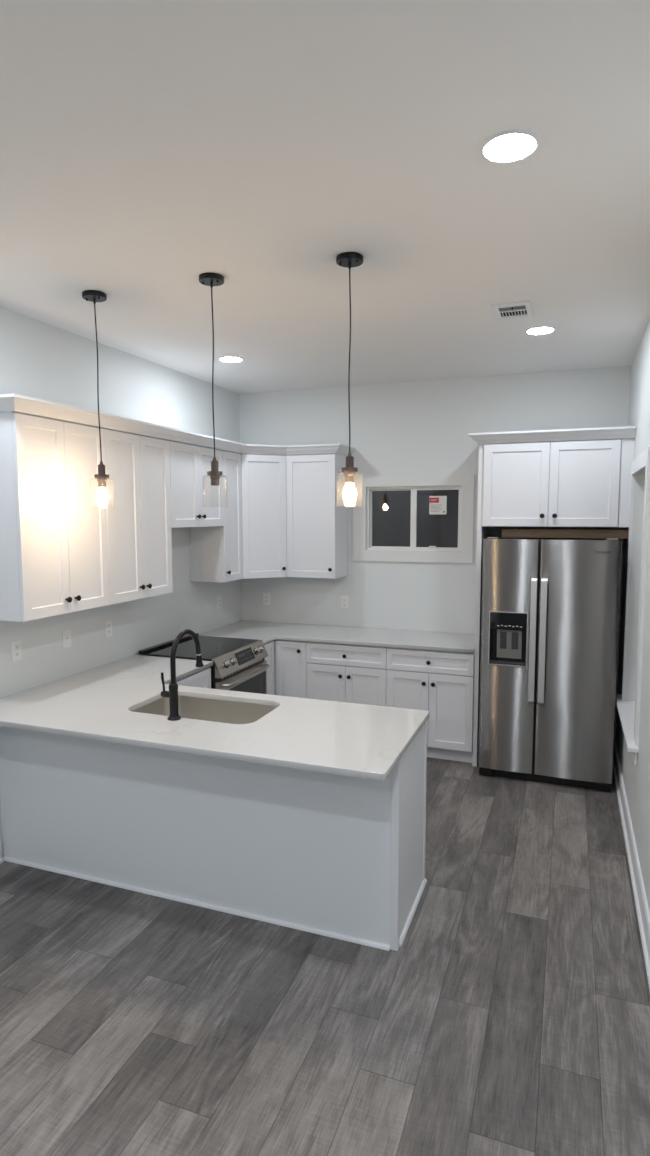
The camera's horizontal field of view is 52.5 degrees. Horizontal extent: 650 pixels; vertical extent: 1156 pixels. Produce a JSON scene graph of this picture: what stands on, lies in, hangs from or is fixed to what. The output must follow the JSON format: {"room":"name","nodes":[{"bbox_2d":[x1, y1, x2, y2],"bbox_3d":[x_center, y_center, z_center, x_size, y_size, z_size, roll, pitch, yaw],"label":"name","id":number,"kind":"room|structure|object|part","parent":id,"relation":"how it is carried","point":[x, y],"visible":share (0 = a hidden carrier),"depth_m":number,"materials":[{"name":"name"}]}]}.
{"room":"kitchen","nodes":[
{"label":"kitchen","id":0,"kind":"room"},
{"bbox_2d":[0,307,241,856],"bbox_3d":[-2.627,0.258,1.534,0.120,3.041,10.200,2,6,20],"label":"wall","id":1,"kind":"structure","parent":0,"point":[39,360],"depth_m":4.43,"materials":[{"name":"white paint"}]},
{"bbox_2d":[0,840,3,863],"bbox_3d":[-3.062,1.840,0.286,0.030,0.130,7.244,2,6,20],"label":"baseboard","id":2,"kind":"structure","parent":1,"relation":"attached to","point":[1,858],"depth_m":3.66,"materials":[{"name":"white paint"}]},
{"bbox_2d":[11,640,21,661],"bbox_3d":[-1.749,0.412,3.739,0.008,0.116,0.072,2,6,20],"label":"wall outlet","id":3,"kind":"object","parent":1,"relation":"attached to","point":[16,647],"visible":1,"depth_m":3.73,"materials":[{"name":"white plastic"}]},
{"bbox_2d":[0,411,109,621],"bbox_3d":[-1.558,-0.339,3.682,0.356,1.064,0.672,2,6,20],"label":"upper cabinet","id":4,"kind":"object","parent":1,"relation":"attached to","point":[54,536],"visible":1,"depth_m":3.52,"materials":[{"name":"white wood"}]},
{"bbox_3d":[-1.488,-0.314,3.479,0.020,1.049,0.336,2,6,20],"label":"door","id":5,"kind":"part","parent":4,"relation":"part of","materials":[{"name":"white paint"}]},
{"bbox_3d":[-1.371,-0.344,3.793,0.020,1.049,0.332,2,6,20],"label":"door","id":6,"kind":"part","parent":4,"relation":"part of","materials":[{"name":"white paint"}]},
{"bbox_2d":[0,393,353,455],"bbox_3d":[-0.909,-0.995,4.629,0.737,0.072,3.258,4,7,36],"label":"crown molding","id":7,"kind":"structure","parent":4,"relation":"attached to","point":[8,402],"depth_m":4.17,"materials":[{"name":"white paint"}]},
{"bbox_2d":[62,629,70,648],"bbox_3d":[-1.606,0.378,4.111,0.016,0.116,0.072,2,6,20],"label":"light switch","id":8,"kind":"object","parent":1,"relation":"attached to","point":[66,634],"visible":1,"depth_m":4.11,"materials":[{"name":"white plastic"}]},
{"bbox_2d":[105,619,112,637],"bbox_3d":[-1.471,0.344,4.484,0.008,0.116,0.072,2,6,20],"label":"wall outlet","id":9,"kind":"object","parent":1,"relation":"attached to","point":[108,624],"visible":1,"depth_m":4.48,"materials":[{"name":"white plastic"}]},
{"bbox_2d":[101,427,172,604],"bbox_3d":[-1.322,-0.400,4.312,0.356,1.064,0.675,2,6,20],"label":"upper cabinet","id":10,"kind":"object","parent":1,"relation":"attached to","point":[139,519],"visible":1,"depth_m":4.23,"materials":[{"name":"white wood"}]},
{"bbox_3d":[-1.254,-0.375,4.107,0.020,1.049,0.334,2,6,20],"label":"door","id":11,"kind":"part","parent":10,"relation":"part of","materials":[{"name":"white paint"}]},
{"bbox_3d":[-1.136,-0.405,4.423,0.020,1.049,0.337,2,6,20],"label":"door","id":12,"kind":"part","parent":10,"relation":"part of","materials":[{"name":"white paint"}]},
{"bbox_2d":[167,440,223,527],"bbox_3d":[-1.075,-0.689,4.953,0.356,0.611,0.742,2,6,20],"label":"upper cabinet","id":13,"kind":"object","parent":1,"relation":"attached to","point":[189,463],"visible":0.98,"depth_m":4.85,"materials":[{"name":"white wood"}]},
{"bbox_3d":[-1.013,-0.662,4.733,0.020,0.596,0.368,2,6,20],"label":"door","id":14,"kind":"part","parent":13,"relation":"part of","materials":[{"name":"white paint"}]},
{"bbox_3d":[-0.883,-0.696,5.080,0.020,0.596,0.370,2,6,20],"label":"door","id":15,"kind":"part","parent":13,"relation":"part of","materials":[{"name":"white paint"}]},
{"bbox_2d":[189,449,242,581],"bbox_3d":[-0.891,-0.511,5.468,0.356,1.064,0.310,2,6,20],"label":"upper cabinet","id":16,"kind":"object","parent":1,"relation":"attached to","point":[215,552],"visible":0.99,"depth_m":5.38,"materials":[{"name":"white wood"}]},
{"bbox_3d":[-0.764,-0.501,5.421,0.020,1.049,0.309,2,6,20],"label":"door","id":17,"kind":"part","parent":16,"relation":"part of","materials":[{"name":"white paint"}]},
{"bbox_2d":[217,596,221,608],"bbox_3d":[-0.944,0.219,5.896,0.008,0.116,0.072,2,6,20],"label":"wall outlet","id":18,"kind":"object","parent":1,"relation":"attached to","point":[219,605],"visible":1,"depth_m":5.89,"materials":[{"name":"white plastic"}]},
{"bbox_2d":[0,0,649,393],"bbox_3d":[-1.018,-1.250,0.788,3.557,0.100,10.440,2,6,20],"label":"ceiling","id":19,"kind":"structure","parent":0,"point":[148,148],"depth_m":2.24,"materials":[{"name":"white paint"}]},
{"bbox_2d":[82,290,114,502],"bbox_3d":[-1.169,-0.906,3.401,0.128,1.082,0.119,2,6,20],"label":"pendant light","id":20,"kind":"object","parent":19,"relation":"hanging from","point":[94,296],"visible":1,"depth_m":3.40,"materials":[{"name":"black metal"}]},
{"bbox_3d":[-1.168,-1.000,3.393,0.015,0.804,0.010,5,7,43],"label":"cord","id":21,"kind":"part","parent":20,"relation":"part of","materials":[{"name":"black plastic"}]},
{"bbox_2d":[97,478,106,487],"bbox_3d":[-1.164,-0.496,3.439,0.050,0.048,0.050,2,6,20],"label":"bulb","id":22,"kind":"object","parent":20,"relation":"attached to","point":[101,481],"depth_m":3.42,"materials":[{"name":"glass"}]},
{"bbox_3d":[-1.164,-0.431,3.446,0.062,0.082,0.062,2,6,20],"label":"bulb","id":23,"kind":"part","parent":20,"relation":"part of","materials":[{"name":"white glass"}]},
{"bbox_2d":[199,272,227,506],"bbox_3d":[-0.536,-0.885,3.168,0.119,1.082,0.119,2,6,20],"label":"pendant light","id":24,"kind":"object","parent":19,"relation":"hanging from","point":[208,279],"visible":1,"depth_m":3.16,"materials":[{"name":"black metal"}]},
{"bbox_3d":[-0.536,-0.978,3.159,0.013,0.804,0.010,0,5,-2],"label":"cord","id":25,"kind":"part","parent":24,"relation":"part of","materials":[{"name":"black plastic"}]},
{"bbox_2d":[207,457,222,485],"bbox_3d":[-0.536,-0.519,3.203,0.074,0.137,0.074,2,6,20],"label":"socket","id":26,"kind":"object","parent":24,"relation":"attached to","point":[214,475],"depth_m":3.19,"materials":[{"name":"brown metal"}]},
{"bbox_3d":[-0.536,-0.422,3.212,0.119,0.152,0.119,2,6,20],"label":"lamp shade","id":27,"kind":"part","parent":24,"relation":"part of","materials":[{"name":"clear glass"}]},
{"bbox_2d":[219,356,242,362],"bbox_3d":[-0.679,-1.575,4.757,0.176,0.012,0.176,2,6,20],"label":"recessed light","id":28,"kind":"object","parent":19,"relation":"in","point":[232,359],"visible":1,"depth_m":4.73,"materials":[{"name":"white paint"}]},
{"bbox_2d":[336,252,362,505],"bbox_3d":[0.110,-0.863,2.929,0.121,1.082,0.119,2,6,20],"label":"pendant light","id":29,"kind":"object","parent":19,"relation":"hanging from","point":[346,259],"visible":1,"depth_m":2.93,"materials":[{"name":"black metal"}]},
{"bbox_2d":[341,452,357,482],"bbox_3d":[0.111,-0.497,2.964,0.074,0.137,0.074,2,6,20],"label":"socket","id":30,"kind":"object","parent":29,"relation":"attached to","point":[349,471],"depth_m":2.95,"materials":[{"name":"brown metal"}]},
{"bbox_3d":[0.111,-0.400,2.973,0.119,0.152,0.119,2,6,20],"label":"lamp shade","id":31,"kind":"part","parent":29,"relation":"part of","materials":[{"name":"clear glass"}]},
{"bbox_3d":[0.109,-0.956,2.921,0.011,0.804,0.011,5,7,43],"label":"cord","id":32,"kind":"part","parent":29,"relation":"part of","materials":[{"name":"black plastic"}]},
{"bbox_3d":[0.111,-0.387,2.974,0.062,0.082,0.062,2,6,20],"label":"bulb","id":33,"kind":"part","parent":29,"relation":"part of","materials":[{"name":"white glass"}]},
{"bbox_2d":[480,129,539,162],"bbox_3d":[0.565,-1.314,2.014,0.176,0.012,0.176,2,6,20],"label":"recessed light","id":34,"kind":"object","parent":19,"relation":"in","point":[508,146],"visible":1,"depth_m":2.00,"materials":[{"name":"white paint"}]},
{"bbox_2d":[491,301,532,320],"bbox_3d":[1.032,-1.472,3.634,0.200,0.008,0.290,2,6,20],"label":"ceiling vent","id":35,"kind":"object","parent":19,"relation":"in","point":[514,310],"visible":1,"depth_m":3.62,"materials":[{"name":"white metal"}]},
{"bbox_2d":[525,326,554,334],"bbox_3d":[1.313,-1.507,4.020,0.176,0.012,0.176,2,6,20],"label":"recessed light","id":36,"kind":"object","parent":19,"relation":"in","point":[538,330],"visible":1,"depth_m":3.99,"materials":[{"name":"white paint"}]},
{"bbox_2d":[0,757,649,1155],"bbox_3d":[-1.014,1.866,1.087,3.557,0.080,10.440,2,6,20],"label":"floor","id":37,"kind":"structure","parent":0,"point":[510,1016],"depth_m":2.57,"materials":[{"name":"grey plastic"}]},
{"bbox_2d":[176,667,210,687],"bbox_3d":[-1.175,1.064,4.407,0.661,0.883,0.622,2,6,20],"label":"base cabinet","id":38,"kind":"object","parent":37,"relation":"on","point":[202,679],"visible":0.02,"depth_m":4.42,"materials":[{"name":"white wood"}]},
{"bbox_2d":[139,633,269,693],"bbox_3d":[-0.874,0.972,5.035,0.729,0.945,0.762,2,6,20],"label":"range","id":39,"kind":"object","parent":37,"relation":"on","point":[239,664],"visible":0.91,"depth_m":4.91,"materials":[{"name":"silver metal"}]},
{"bbox_3d":[-1.197,0.500,5.110,0.042,0.018,0.758,2,6,20],"label":"rail","id":40,"kind":"part","parent":39,"relation":"part of","materials":[{"name":"black plastic"}]},
{"bbox_2d":[139,635,257,660],"bbox_3d":[-0.931,0.523,5.013,0.605,0.010,0.762,2,6,20],"label":"cooktop","id":41,"kind":"object","parent":39,"relation":"in","point":[213,648],"depth_m":4.92,"materials":[{"name":"black glass"}]},
{"bbox_3d":[-0.616,0.593,4.903,0.072,0.134,0.762,2,6,20],"label":"control panel","id":42,"kind":"part","parent":39,"relation":"part of","materials":[{"name":"silver metal"}]},
{"bbox_3d":[-0.612,0.971,4.937,0.035,0.565,0.754,2,6,20],"label":"oven door","id":43,"kind":"part","parent":39,"relation":"part of","materials":[{"name":"silver metal"}]},
{"bbox_3d":[-0.564,0.722,4.896,0.067,0.025,0.687,2,6,20],"label":"handle","id":44,"kind":"part","parent":39,"relation":"part of","materials":[{"name":"silver metal"}]},
{"bbox_2d":[0,721,426,950],"bbox_3d":[-0.634,1.146,3.545,2.278,0.883,0.633,2,6,20],"label":"base cabinet","id":45,"kind":"object","parent":37,"relation":"on","point":[340,857],"visible":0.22,"depth_m":3.20,"materials":[{"name":"white wood"}]},
{"bbox_3d":[-0.760,1.605,3.306,2.234,0.016,0.016,2,6,20],"label":"shoe moulding","id":46,"kind":"part","parent":45,"relation":"part of","materials":[{"name":"white paint"}]},
{"bbox_2d":[0,655,429,780],"bbox_3d":[-0.572,0.674,3.668,2.277,0.030,1.518,2,6,20],"label":"countertop","id":47,"kind":"structure","parent":45,"relation":"on","point":[364,741],"depth_m":3.21,"materials":[{"name":"white stone"}]},
{"bbox_2d":[161,629,203,720],"bbox_3d":[-0.725,0.473,3.363,0.103,0.428,0.301,2,6,20],"label":"kitchen faucet","id":48,"kind":"object","parent":47,"relation":"on","point":[172,694],"visible":1,"depth_m":3.25,"materials":[{"name":"black metal"}]},
{"bbox_3d":[-0.804,0.518,3.271,0.021,0.098,0.014,2,6,20],"label":"lever","id":49,"kind":"part","parent":48,"relation":"part of","materials":[{"name":"black metal"}]},
{"bbox_3d":[-0.786,0.577,3.270,0.057,0.033,0.033,2,6,20],"label":"handle","id":50,"kind":"part","parent":48,"relation":"part of","materials":[{"name":"black metal"}]},
{"bbox_3d":[-0.707,0.389,3.350,0.026,0.258,0.265,2,6,20],"label":"spout","id":51,"kind":"part","parent":48,"relation":"part of","materials":[{"name":"black metal"}]},
{"bbox_2d":[133,696,276,723],"bbox_3d":[-0.634,0.829,3.500,0.778,0.244,0.474,2,6,20],"label":"sink","id":52,"kind":"object","parent":47,"relation":"in","point":[222,711],"visible":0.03,"depth_m":3.71,"materials":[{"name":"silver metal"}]},
{"bbox_3d":[0.310,1.208,2.891,0.035,0.883,0.034,2,6,20],"label":"corner trim","id":53,"kind":"part","parent":45,"relation":"part of","materials":[{"name":"white paint"}]},
{"bbox_3d":[0.414,1.182,3.154,0.008,0.883,0.535,2,6,20],"label":"panel","id":54,"kind":"part","parent":45,"relation":"part of","materials":[{"name":"white wood"}]},
{"bbox_3d":[0.431,1.613,3.205,0.016,0.016,0.564,2,6,20],"label":"shoe moulding","id":55,"kind":"part","parent":45,"relation":"part of","materials":[{"name":"white paint"}]},
{"bbox_3d":[0.516,1.157,3.419,0.012,0.883,0.033,2,6,20],"label":"corner trim","id":56,"kind":"part","parent":45,"relation":"part of","materials":[{"name":"white paint"}]},
{"bbox_2d":[264,639,306,697],"bbox_3d":[-0.522,0.930,5.797,0.912,0.883,0.898,2,6,20],"label":"base cabinet","id":57,"kind":"object","parent":37,"relation":"on","point":[286,659],"visible":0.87,"depth_m":5.51,"materials":[{"name":"white wood"}]},
{"bbox_3d":[-0.480,0.913,5.441,0.020,0.755,0.265,2,6,20],"label":"door","id":58,"kind":"part","parent":57,"relation":"part of","materials":[{"name":"white paint"}]},
{"bbox_2d":[199,620,474,652],"bbox_3d":[0.116,0.496,5.515,2.275,0.030,0.900,2,6,20],"label":"countertop","id":59,"kind":"structure","parent":57,"relation":"on","point":[264,631],"depth_m":5.48,"materials":[{"name":"white stone"}]},
{"bbox_2d":[306,642,386,705],"bbox_3d":[0.267,0.945,5.631,0.681,0.883,0.661,2,6,20],"label":"base cabinet","id":60,"kind":"object","parent":37,"relation":"on","point":[348,673],"visible":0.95,"depth_m":5.33,"materials":[{"name":"white wood"}]},
{"bbox_3d":[0.007,1.000,5.424,0.338,0.583,0.020,2,6,20],"label":"door","id":61,"kind":"part","parent":60,"relation":"part of","materials":[{"name":"white paint"}]},
{"bbox_3d":[0.167,0.626,5.329,0.680,0.165,0.020,2,6,20],"label":"drawer","id":62,"kind":"part","parent":60,"relation":"part of","materials":[{"name":"white paint"}]},
{"bbox_3d":[0.327,1.011,5.306,0.338,0.583,0.020,2,6,20],"label":"door","id":63,"kind":"part","parent":60,"relation":"part of","materials":[{"name":"white paint"}]},
{"bbox_2d":[386,647,474,762],"bbox_3d":[0.907,0.967,5.394,0.679,0.883,0.661,2,6,20],"label":"base cabinet","id":64,"kind":"object","parent":37,"relation":"on","point":[440,683],"visible":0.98,"depth_m":5.10,"materials":[{"name":"white wood"}]},
{"bbox_3d":[0.647,1.022,5.188,0.338,0.583,0.020,2,6,20],"label":"door","id":65,"kind":"part","parent":64,"relation":"part of","materials":[{"name":"white paint"}]},
{"bbox_3d":[0.806,0.648,5.092,0.678,0.165,0.020,2,6,20],"label":"drawer","id":66,"kind":"part","parent":64,"relation":"part of","materials":[{"name":"white paint"}]},
{"bbox_3d":[0.966,1.033,5.070,0.338,0.583,0.020,2,6,20],"label":"door","id":67,"kind":"part","parent":64,"relation":"part of","materials":[{"name":"white paint"}]},
{"bbox_2d":[472,444,490,766],"bbox_3d":[1.250,0.201,5.218,0.034,2.440,0.613,2,6,20],"label":"panel","id":68,"kind":"object","parent":37,"relation":"on","point":[483,532],"visible":0.47,"depth_m":4.95,"materials":[{"name":"white paint"}]},
{"bbox_2d":[478,537,621,791],"bbox_3d":[1.671,0.570,4.940,0.906,1.758,0.828,2,6,20],"label":"refrigerator","id":69,"kind":"object","parent":37,"relation":"on","point":[550,620],"visible":1,"depth_m":4.59,"materials":[{"name":"grey metal"}]},
{"bbox_3d":[1.300,0.436,4.685,0.265,0.393,0.018,2,6,20],"label":"dispenser frame","id":70,"kind":"part","parent":69,"relation":"part of","materials":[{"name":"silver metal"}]},
{"bbox_3d":[1.317,0.560,4.734,0.382,1.676,0.082,2,6,20],"label":"door","id":71,"kind":"part","parent":69,"relation":"part of","materials":[{"name":"silver metal"}]},
{"bbox_3d":[1.311,0.307,4.702,0.244,0.118,0.064,2,6,20],"label":"control panel","id":72,"kind":"part","parent":69,"relation":"part of","materials":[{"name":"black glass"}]},
{"bbox_3d":[1.323,0.474,4.734,0.172,0.210,0.028,2,6,20],"label":"nozzle panel","id":73,"kind":"part","parent":69,"relation":"part of","materials":[{"name":"grey plastic"}]},
{"bbox_3d":[1.450,0.439,4.601,0.042,0.879,0.065,2,6,20],"label":"handle","id":74,"kind":"part","parent":69,"relation":"part of","materials":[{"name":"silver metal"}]},
{"bbox_3d":[1.512,0.441,4.578,0.044,0.879,0.065,2,6,20],"label":"handle","id":75,"kind":"part","parent":69,"relation":"part of","materials":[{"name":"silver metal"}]},
{"bbox_3d":[1.745,0.575,4.576,0.516,1.676,0.082,2,6,20],"label":"door","id":76,"kind":"part","parent":69,"relation":"part of","materials":[{"name":"silver metal"}]},
{"bbox_2d":[239,365,630,740],"bbox_3d":[0.780,-0.151,5.753,3.557,3.041,0.120,2,6,20],"label":"wall","id":77,"kind":"structure","parent":0,"point":[423,427],"depth_m":5.66,"materials":[{"name":"white paint"}]},
{"bbox_2d":[239,453,286,578],"bbox_3d":[-0.610,-0.548,5.846,0.619,1.064,0.601,2,6,20],"label":"upper cabinet","id":78,"kind":"object","parent":77,"relation":"attached to","point":[263,476],"visible":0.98,"depth_m":5.64,"materials":[{"name":"white wood"}]},
{"bbox_2d":[263,593,269,604],"bbox_3d":[-0.551,0.198,6.215,0.072,0.116,0.008,2,6,20],"label":"wall outlet","id":79,"kind":"object","parent":77,"relation":"attached to","point":[266,596],"visible":1,"depth_m":6.21,"materials":[{"name":"white plastic"}]},
{"bbox_2d":[286,453,346,578],"bbox_3d":[-0.075,-0.542,5.779,0.450,1.064,0.356,2,6,20],"label":"upper cabinet","id":80,"kind":"object","parent":77,"relation":"attached to","point":[316,527],"visible":1,"depth_m":5.66,"materials":[{"name":"white wood"}]},
{"bbox_2d":[341,596,348,608],"bbox_3d":[0.177,0.218,5.945,0.072,0.116,0.008,2,6,20],"label":"wall outlet","id":81,"kind":"object","parent":77,"relation":"attached to","point":[344,599],"visible":1,"depth_m":5.94,"materials":[{"name":"white plastic"}]},
{"bbox_2d":[353,474,474,562],"bbox_3d":[0.759,-0.511,5.704,1.050,0.740,0.113,2,6,20],"label":"window","id":82,"kind":"structure","parent":77,"relation":"in","point":[463,553],"depth_m":5.67,"materials":[{"name":"white paint"}]},
{"bbox_3d":[0.592,-0.522,5.801,0.392,0.512,0.028,2,6,20],"label":"sash","id":83,"kind":"part","parent":82,"relation":"part of","materials":[{"name":"white plastic"}]},
{"bbox_3d":[0.774,-0.514,5.715,0.837,0.556,0.080,2,6,20],"label":"frame","id":84,"kind":"part","parent":82,"relation":"part of","materials":[{"name":"white plastic"}]},
{"bbox_3d":[0.942,-0.506,5.635,0.423,0.512,0.028,2,6,20],"label":"sash","id":85,"kind":"part","parent":82,"relation":"part of","materials":[{"name":"white plastic"}]},
{"bbox_2d":[429,496,446,513],"bbox_3d":[0.961,-0.620,5.606,0.148,0.157,0.001,2,6,20],"label":"window sticker","id":86,"kind":"object","parent":82,"relation":"attached to","point":[437,504],"visible":1,"depth_m":5.61,"materials":[{"name":"white paper"}]},
{"bbox_2d":[482,438,634,538],"bbox_3d":[1.725,-0.651,4.929,1.002,0.688,0.670,2,6,20],"label":"upper cabinet","id":87,"kind":"object","parent":77,"relation":"attached to","point":[568,483],"visible":0.99,"depth_m":4.65,"materials":[{"name":"white wood"}]},
{"bbox_3d":[1.373,-0.669,4.745,0.455,0.592,0.020,2,6,20],"label":"door","id":88,"kind":"part","parent":87,"relation":"part of","materials":[{"name":"white paint"}]},
{"bbox_2d":[468,426,635,444],"bbox_3d":[1.673,-1.023,4.895,1.102,0.072,0.702,2,6,20],"label":"crown molding","id":89,"kind":"structure","parent":87,"relation":"on","point":[625,431],"depth_m":4.58,"materials":[{"name":"white paint"}]},
{"bbox_3d":[1.724,-0.320,4.757,0.866,0.060,0.018,2,6,20],"label":"rail","id":90,"kind":"part","parent":87,"relation":"part of","materials":[{"name":"brown wood"}]},
{"bbox_3d":[1.801,-0.654,4.586,0.453,0.592,0.020,2,6,20],"label":"door","id":91,"kind":"part","parent":87,"relation":"part of","materials":[{"name":"white paint"}]},
{"bbox_2d":[615,320,649,912],"bbox_3d":[0.595,0.368,0.343,0.120,3.041,10.200,2,6,20],"label":"wall","id":92,"kind":"structure","parent":0,"point":[636,778],"depth_m":4.05,"materials":[{"name":"white paint"}]},
{"bbox_2d":[613,741,649,989],"bbox_3d":[0.527,1.815,0.508,0.030,0.130,10.160,2,6,20],"label":"baseboard","id":93,"kind":"structure","parent":92,"relation":"attached to","point":[643,915],"depth_m":3.47,"materials":[{"name":"white paint"}]},
{"bbox_2d":[616,447,649,764],"bbox_3d":[1.948,0.126,4.061,0.173,1.740,1.165,2,6,20],"label":"window","id":94,"kind":"structure","parent":92,"relation":"in","point":[629,711],"depth_m":3.66,"materials":[{"name":"white paint"}]},
{"label":"outside","id":95,"kind":"structure","parent":0,"visible":0},
{"bbox_2d":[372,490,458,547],"bbox_3d":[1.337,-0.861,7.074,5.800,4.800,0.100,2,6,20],"label":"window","id":96,"kind":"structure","parent":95,"point":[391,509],"depth_m":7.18,"materials":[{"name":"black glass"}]}
]}

